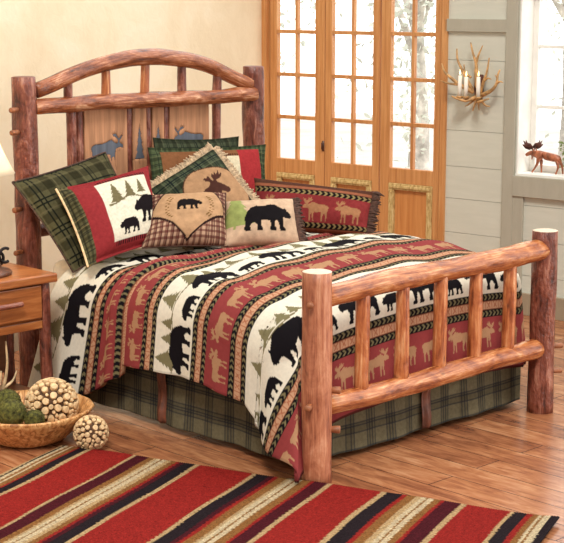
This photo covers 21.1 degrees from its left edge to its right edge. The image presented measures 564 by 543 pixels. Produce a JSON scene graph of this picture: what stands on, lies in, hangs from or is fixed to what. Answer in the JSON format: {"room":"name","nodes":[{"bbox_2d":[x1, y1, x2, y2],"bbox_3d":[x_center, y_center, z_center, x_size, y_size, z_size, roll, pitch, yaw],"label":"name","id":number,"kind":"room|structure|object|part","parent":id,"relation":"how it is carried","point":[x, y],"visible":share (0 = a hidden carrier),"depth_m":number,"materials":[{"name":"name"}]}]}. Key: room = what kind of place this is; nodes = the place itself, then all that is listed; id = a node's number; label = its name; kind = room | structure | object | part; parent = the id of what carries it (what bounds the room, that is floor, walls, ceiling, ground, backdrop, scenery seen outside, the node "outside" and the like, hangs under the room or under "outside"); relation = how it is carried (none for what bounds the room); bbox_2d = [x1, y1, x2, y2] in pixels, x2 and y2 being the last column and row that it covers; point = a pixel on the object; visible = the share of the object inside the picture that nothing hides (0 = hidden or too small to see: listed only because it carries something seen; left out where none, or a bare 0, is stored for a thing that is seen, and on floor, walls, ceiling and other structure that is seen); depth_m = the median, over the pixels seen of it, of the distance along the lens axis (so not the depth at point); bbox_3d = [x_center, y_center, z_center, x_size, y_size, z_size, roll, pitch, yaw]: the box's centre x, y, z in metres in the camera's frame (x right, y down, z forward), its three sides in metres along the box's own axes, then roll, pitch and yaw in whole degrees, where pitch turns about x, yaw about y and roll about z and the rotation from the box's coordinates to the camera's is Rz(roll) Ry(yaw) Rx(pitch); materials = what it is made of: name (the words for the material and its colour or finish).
{"room":"bedroom","nodes":[
{"label":"bedroom","id":0,"kind":"room"},
{"bbox_2d":[0,0,261,294],"bbox_3d":[-1.810,-0.760,8.505,0.120,2.800,6.420,6,12,30],"label":"wall","id":1,"kind":"structure","parent":0,"point":[40,39],"depth_m":9.42,"materials":[{"name":"beige paint"}]},
{"bbox_2d":[14,333,18,351],"bbox_3d":[-1.712,0.449,8.758,0.020,0.130,6.170,6,12,30],"label":"baseboard","id":2,"kind":"structure","parent":1,"relation":"attached to","point":[16,343],"depth_m":8.97,"materials":[{"name":"beige wood"}]},
{"bbox_2d":[0,315,563,542],"bbox_3d":[0.122,0.911,6.893,7.150,0.100,8.200,-10,14,-43],"label":"floor","id":3,"kind":"structure","parent":0,"point":[508,457],"depth_m":6.95,"materials":[{"name":"brown wood"}]},
{"bbox_2d":[0,263,56,390],"bbox_3d":[-1.485,0.384,7.477,0.655,0.736,0.459,-10,14,-43],"label":"nightstand","id":4,"kind":"object","parent":3,"relation":"on","point":[24,294],"visible":0.78,"depth_m":7.46,"materials":[{"name":"brown wood"}]},
{"bbox_3d":[-1.606,0.389,7.604,0.535,0.323,0.017,-10,14,-43],"label":"panel","id":5,"kind":"part","parent":4,"relation":"part of","materials":[{"name":"brown wood"}]},
{"bbox_2d":[0,145,14,277],"bbox_3d":[-1.479,-0.358,7.374,0.359,0.760,0.359,-10,14,-43],"label":"table lamp","id":6,"kind":"object","parent":4,"relation":"on","point":[6,169],"visible":1,"depth_m":7.35,"materials":[{"name":"white fabric"}]},
{"bbox_3d":[-1.479,-0.603,7.329,0.359,0.261,0.359,-10,14,-43],"label":"lamp shade","id":7,"kind":"part","parent":6,"relation":"part of","materials":[{"name":"fabric"}]},
{"bbox_2d":[0,341,16,389],"bbox_3d":[-1.417,0.496,7.429,0.251,0.302,0.060,-5,12,-24],"label":"antler mount","id":8,"kind":"object","parent":4,"relation":"on","point":[4,385],"visible":0.95,"depth_m":7.46,"materials":[{"name":"beige"}]},
{"bbox_3d":[-1.411,0.344,7.798,0.062,0.697,0.061,-10,14,-43],"label":"leg","id":9,"kind":"part","parent":4,"relation":"part of","materials":[{"name":"brown wood"}]},
{"bbox_3d":[-1.343,0.171,7.292,0.207,0.029,0.056,-10,14,-43],"label":"handle","id":10,"kind":"part","parent":4,"relation":"part of","materials":[{"name":"brown wood"}]},
{"bbox_2d":[0,383,29,390],"bbox_3d":[-1.495,0.644,7.536,0.595,0.022,0.310,-10,14,-43],"label":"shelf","id":11,"kind":"object","parent":4,"relation":"attached to","point":[13,386],"depth_m":7.74,"materials":[{"name":"brown wood"}]},
{"bbox_3d":[-1.368,0.177,7.316,0.485,0.165,0.024,-10,14,-43],"label":"drawer","id":12,"kind":"part","parent":4,"relation":"part of","materials":[{"name":"brown wood"}]},
{"bbox_3d":[-1.181,0.387,7.564,0.060,0.697,0.062,-10,14,-43],"label":"leg","id":13,"kind":"part","parent":4,"relation":"part of","materials":[{"name":"brown wood"}]},
{"bbox_2d":[0,390,94,447],"bbox_3d":[-1.207,0.721,7.196,0.631,0.163,0.623,-10,14,-43],"label":"wooden bowl","id":14,"kind":"object","parent":3,"relation":"on","point":[22,435],"visible":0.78,"depth_m":6.98,"materials":[{"name":"brown wood"}]},
{"bbox_2d":[0,389,20,401],"bbox_3d":[-1.307,0.622,7.206,0.139,0.135,0.142,-10,14,-43],"label":"moss ball","id":15,"kind":"object","parent":14,"relation":"in","point":[5,393],"visible":0.41,"depth_m":7.17,"materials":[{"name":"green plant"}]},
{"bbox_2d":[0,398,27,423],"bbox_3d":[-1.269,0.664,7.082,0.159,0.150,0.159,-10,14,-43],"label":"moss ball","id":16,"kind":"object","parent":14,"relation":"in","point":[12,411],"visible":0.84,"depth_m":7.03,"materials":[{"name":"green plant"}]},
{"bbox_2d":[22,409,45,423],"bbox_3d":[-1.153,0.686,7.051,0.108,0.103,0.108,-10,14,-43],"label":"moss ball","id":17,"kind":"object","parent":14,"relation":"in","point":[32,416],"visible":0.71,"depth_m":7.02,"materials":[{"name":"green plant"}]},
{"bbox_2d":[24,377,78,422],"bbox_3d":[-1.099,0.634,7.217,0.258,0.257,0.258,-10,14,-43],"label":"ball","id":18,"kind":"object","parent":14,"relation":"in","point":[57,399],"visible":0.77,"depth_m":7.13,"materials":[{"name":"brown wood"}]},
{"bbox_2d":[73,415,108,448],"bbox_3d":[-0.888,0.749,7.027,0.167,0.167,0.167,-10,14,-43],"label":"ball","id":19,"kind":"object","parent":3,"relation":"on","point":[90,431],"visible":0.99,"depth_m":6.97,"materials":[{"name":"brown wood"}]},
{"bbox_2d":[0,445,559,542],"bbox_3d":[-0.323,1.044,5.787,2.366,0.020,1.756,5,12,25],"label":"rug","id":20,"kind":"object","parent":3,"relation":"on","point":[63,494],"visible":1,"depth_m":6.15,"materials":[{"name":"fabric"}]},
{"bbox_2d":[9,48,562,483],"bbox_3d":[-0.016,-0.205,7.733,1.852,1.798,2.296,-10,14,-43],"label":"bed","id":21,"kind":"object","parent":3,"relation":"on","point":[124,126],"visible":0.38,"depth_m":7.57,"materials":[{"name":"brown wood"}]},
{"bbox_3d":[-1.334,-0.183,7.948,0.144,1.676,0.143,-10,14,-43],"label":"headboard post","id":22,"kind":"part","parent":21,"relation":"part of","materials":[{"name":"brown wood"}]},
{"bbox_3d":[-0.752,-0.310,8.497,1.554,0.074,0.075,-10,14,-43],"label":"headboard rail","id":23,"kind":"part","parent":21,"relation":"part of","materials":[{"name":"brown wood"}]},
{"bbox_2d":[53,248,150,287],"bbox_3d":[-0.076,0.135,7.871,1.490,0.359,1.780,-10,14,-43],"label":"mattress","id":24,"kind":"object","parent":21,"relation":"on","point":[61,266],"visible":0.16,"depth_m":7.91,"materials":[{"name":"beige fabric"}]},
{"bbox_2d":[12,151,116,272],"bbox_3d":[-1.036,-0.315,7.870,0.669,0.565,0.335,-10,14,-43],"label":"pillow","id":25,"kind":"object","parent":24,"relation":"on","point":[38,191],"visible":0.46,"depth_m":7.73,"materials":[{"name":"fabric"}]},
{"bbox_2d":[148,147,200,179],"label":"pillow","id":26,"kind":"object","parent":24,"relation":"on","point":[161,159],"depth_m":8.30,"materials":[{"name":"fabric"}]},
{"bbox_2d":[153,136,238,147],"bbox_3d":[-0.474,-0.535,8.557,0.703,0.479,0.126,-10,14,-43],"label":"pillow","id":27,"kind":"object","parent":24,"relation":"on","point":[231,141],"visible":0.16,"depth_m":8.53,"materials":[{"name":"fabric"}]},
{"bbox_2d":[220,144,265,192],"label":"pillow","id":28,"kind":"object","parent":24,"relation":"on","point":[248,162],"depth_m":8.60,"materials":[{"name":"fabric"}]},
{"bbox_3d":[-0.727,-0.951,8.367,1.577,0.098,0.098,-10,14,-43],"label":"headboard rail","id":29,"kind":"part","parent":21,"relation":"part of","materials":[{"name":"brown wood"}]},
{"bbox_3d":[-0.171,-0.388,9.057,0.147,1.676,0.142,-10,14,-43],"label":"headboard post","id":30,"kind":"part","parent":21,"relation":"part of","materials":[{"name":"brown wood"}]},
{"bbox_2d":[27,231,525,482],"bbox_3d":[0.017,0.262,7.764,1.926,0.836,2.117,-10,14,-43],"label":"comforter","id":31,"kind":"object","parent":21,"relation":"on","point":[228,321],"visible":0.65,"depth_m":7.20,"materials":[{"name":"multicoloured fabric"}]},
{"bbox_2d":[55,166,152,267],"bbox_3d":[-0.841,-0.292,7.792,0.644,0.436,0.303,-10,14,-43],"label":"pillow","id":32,"kind":"object","parent":31,"relation":"on","point":[109,217],"visible":0.95,"depth_m":7.67,"materials":[{"name":"fabric"}]},
{"bbox_2d":[142,192,227,248],"bbox_3d":[-0.507,-0.269,7.899,0.514,0.271,0.262,-3,11,-17],"label":"pillow","id":33,"kind":"object","parent":31,"relation":"on","point":[197,219],"visible":0.99,"depth_m":7.83,"materials":[{"name":"fabric"}]},
{"bbox_2d":[150,142,259,250],"bbox_3d":[-0.429,-0.395,8.179,0.592,0.571,0.357,-8,13,-36],"label":"pillow","id":34,"kind":"object","parent":31,"relation":"on","point":[209,169],"visible":0.54,"depth_m":8.19,"materials":[{"name":"fabric"}]},
{"bbox_2d":[221,197,307,247],"bbox_3d":[-0.105,-0.257,7.997,0.491,0.243,0.213,-3,11,-17],"label":"pillow","id":35,"kind":"object","parent":31,"relation":"on","point":[259,222],"visible":0.93,"depth_m":7.94,"materials":[{"name":"fabric"}]},
{"bbox_2d":[254,178,383,233],"bbox_3d":[0.199,-0.354,8.366,0.733,0.303,0.177,1,11,7],"label":"pillow","id":36,"kind":"object","parent":31,"relation":"on","point":[325,209],"visible":0.75,"depth_m":8.30,"materials":[{"name":"fabric"}]},
{"bbox_2d":[83,366,520,459],"bbox_3d":[0.001,0.489,7.883,1.677,0.311,1.954,-10,14,-43],"label":"bed skirt","id":37,"kind":"object","parent":21,"relation":"hanging from","point":[178,402],"visible":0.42,"depth_m":7.25,"materials":[{"name":"fabric"}]},
{"bbox_3d":[-0.596,0.584,7.357,0.038,0.305,1.860,-10,14,-43],"label":"skirt panel","id":38,"kind":"part","parent":37,"relation":"part of","materials":[{"name":"fabric"}]},
{"bbox_3d":[0.667,0.610,7.231,1.590,0.310,0.037,-10,14,-43],"label":"skirt panel","id":39,"kind":"part","parent":37,"relation":"part of","materials":[{"name":"fabric"}]},
{"bbox_3d":[0.150,0.458,6.510,0.137,0.938,0.136,-10,14,-43],"label":"footboard post","id":40,"kind":"part","parent":21,"relation":"part of","materials":[{"name":"brown wood"}]},
{"bbox_3d":[0.741,0.484,7.093,1.559,0.110,0.115,-10,14,-43],"label":"footboard rail","id":41,"kind":"part","parent":21,"relation":"part of","materials":[{"name":"brown wood"}]},
{"bbox_3d":[0.735,-0.004,7.010,1.561,0.124,0.121,-10,14,-43],"label":"footboard rail","id":42,"kind":"part","parent":21,"relation":"part of","materials":[{"name":"brown wood"}]},
{"bbox_3d":[1.313,0.253,7.619,0.134,0.938,0.137,-10,14,-43],"label":"footboard post","id":43,"kind":"part","parent":21,"relation":"part of","materials":[{"name":"brown wood"}]},
{"bbox_2d":[444,0,563,297],"bbox_3d":[1.866,-1.022,9.647,5.100,2.697,0.140,8,13,38],"label":"wall","id":44,"kind":"structure","parent":0,"point":[474,141],"depth_m":10.03,"materials":[{"name":"grey paint"}]},
{"bbox_2d":[270,0,325,185],"bbox_3d":[0.115,-1.058,11.044,0.505,2.245,0.067,8,13,38],"label":"door","id":45,"kind":"structure","parent":44,"relation":"in","point":[294,170],"depth_m":11.02,"materials":[{"name":"brown wood"}]},
{"bbox_3d":[0.100,-0.430,11.158,0.355,0.588,0.031,8,13,38],"label":"molding","id":46,"kind":"part","parent":45,"relation":"part of","materials":[{"name":"paint"}]},
{"bbox_3d":[0.116,-0.434,11.178,0.355,0.588,0.024,8,13,38],"label":"panel","id":47,"kind":"part","parent":45,"relation":"part of","materials":[{"name":"brown wood"}]},
{"bbox_2d":[325,0,381,230],"bbox_3d":[0.502,-1.002,10.738,0.476,2.245,0.060,8,13,38],"label":"door","id":48,"kind":"structure","parent":44,"relation":"in","point":[354,176],"depth_m":10.71,"materials":[{"name":"brown wood"}]},
{"bbox_3d":[0.493,-0.372,10.842,0.360,0.588,0.031,8,13,38],"label":"molding","id":49,"kind":"part","parent":48,"relation":"part of","materials":[{"name":"paint"}]},
{"bbox_3d":[0.509,-0.375,10.862,0.360,0.588,0.024,8,13,38],"label":"panel","id":50,"kind":"part","parent":48,"relation":"part of","materials":[{"name":"brown wood"}]},
{"bbox_2d":[261,0,448,240],"bbox_3d":[0.520,-1.041,10.742,1.614,2.340,0.150,8,13,38],"label":"trim","id":51,"kind":"structure","parent":44,"relation":"attached to","point":[265,4],"depth_m":10.29,"materials":[{"name":"brown wood"}]},
{"bbox_2d":[379,0,441,239],"bbox_3d":[0.897,-0.943,10.420,0.520,2.245,0.060,8,13,38],"label":"door","id":52,"kind":"structure","parent":44,"relation":"in","point":[409,206],"depth_m":10.45,"materials":[{"name":"brown wood"}]},
{"bbox_3d":[0.906,-0.317,10.543,0.364,0.588,0.024,8,13,38],"label":"panel","id":53,"kind":"part","parent":52,"relation":"part of","materials":[{"name":"brown wood"}]},
{"bbox_3d":[0.889,-0.313,10.524,0.364,0.588,0.031,8,13,38],"label":"molding","id":54,"kind":"part","parent":52,"relation":"part of","materials":[{"name":"paint"}]},
{"bbox_2d":[440,42,502,110],"bbox_3d":[1.262,-1.280,9.941,0.492,0.449,0.152,8,13,38],"label":"sconce","id":55,"kind":"object","parent":44,"relation":"attached to","point":[471,89],"visible":0.98,"depth_m":9.94,"materials":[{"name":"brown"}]},
{"bbox_2d":[458,71,461,95],"bbox_3d":[1.171,-1.239,9.954,0.028,0.181,0.027,-10,14,-43],"label":"candle","id":56,"kind":"object","parent":55,"relation":"on","point":[459,76],"visible":1,"depth_m":9.95,"materials":[{"name":"wax"}]},
{"bbox_2d":[464,71,467,95],"bbox_3d":[1.210,-1.232,9.937,0.028,0.173,0.027,-10,14,-43],"label":"candle","id":57,"kind":"object","parent":55,"relation":"on","point":[465,78],"visible":1,"depth_m":9.93,"materials":[{"name":"wax"}]},
{"bbox_2d":[476,71,479,96],"bbox_3d":[1.282,-1.223,9.874,0.028,0.177,0.027,-10,14,-43],"label":"candle","id":58,"kind":"object","parent":55,"relation":"on","point":[478,77],"visible":1,"depth_m":9.87,"materials":[{"name":"wax"}]},
{"bbox_2d":[446,0,563,288],"bbox_3d":[1.702,-1.098,9.658,1.585,2.554,0.030,8,13,38],"label":"trim","id":59,"kind":"structure","parent":44,"relation":"attached to","point":[514,188],"depth_m":9.86,"materials":[{"name":"beige paint"}]},
{"bbox_2d":[515,0,563,179],"bbox_3d":[1.957,-1.258,9.559,0.942,1.362,0.212,8,13,38],"label":"window","id":60,"kind":"structure","parent":44,"relation":"in","point":[530,46],"depth_m":9.85,"materials":[{"name":"white paint"}]},
{"bbox_2d":[523,140,563,173],"bbox_3d":[1.707,-0.747,9.828,0.276,0.217,0.090,7,12,32],"label":"figurine","id":61,"kind":"object","parent":60,"relation":"on","point":[539,155],"visible":1,"depth_m":9.83,"materials":[{"name":"orange metal"}]},
{"bbox_3d":[2.006,-1.271,9.616,0.918,1.334,0.040,8,13,38],"label":"frame","id":62,"kind":"part","parent":60,"relation":"part of","materials":[{"name":"white paint"}]},
{"bbox_2d":[558,141,563,167],"bbox_3d":[1.866,-0.734,9.745,0.100,0.232,0.230,-7,12,-33],"label":"potted plant","id":63,"kind":"object","parent":60,"relation":"on","point":[561,142],"visible":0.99,"depth_m":9.78,"materials":[{"name":"green plant"}]},
{"bbox_2d":[522,292,563,320],"bbox_3d":[2.442,0.339,9.310,3.475,0.146,0.026,8,13,38],"label":"baseboard","id":64,"kind":"structure","parent":44,"relation":"attached to","point":[559,313],"depth_m":9.83,"materials":[{"name":"beige wood"}]},
{"label":"outside","id":65,"kind":"structure","parent":0,"visible":0},
{"bbox_2d":[281,112,559,170],"bbox_3d":[4.014,-0.793,17.359,12.900,0.150,22.000,-10,14,-43],"label":"ground","id":66,"kind":"structure","parent":65,"point":[307,127],"depth_m":23.83,"materials":[{"name":"white snow"}]},
{"bbox_2d":[280,0,348,95],"bbox_3d":[-0.506,-3.231,16.761,3.067,4.953,2.836,5,11,24],"label":"tree","id":67,"kind":"object","parent":66,"relation":"on","point":[303,43],"visible":0.2,"depth_m":17.15,"materials":[{"name":"grey plant"}]},
{"bbox_2d":[335,0,541,169],"bbox_3d":[1.351,-2.513,14.516,2.436,4.668,2.412,-10,14,-43],"label":"tree","id":68,"kind":"object","parent":66,"relation":"on","point":[422,156],"visible":0.3,"depth_m":14.66,"materials":[{"name":"grey plant"}]},
{"bbox_2d":[540,0,563,164],"bbox_3d":[3.393,-3.559,17.647,2.883,5.284,3.058,-3,11,-16],"label":"tree","id":69,"kind":"object","parent":66,"relation":"on","point":[559,5],"visible":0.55,"depth_m":17.91,"materials":[{"name":"grey plant"}]}
]}

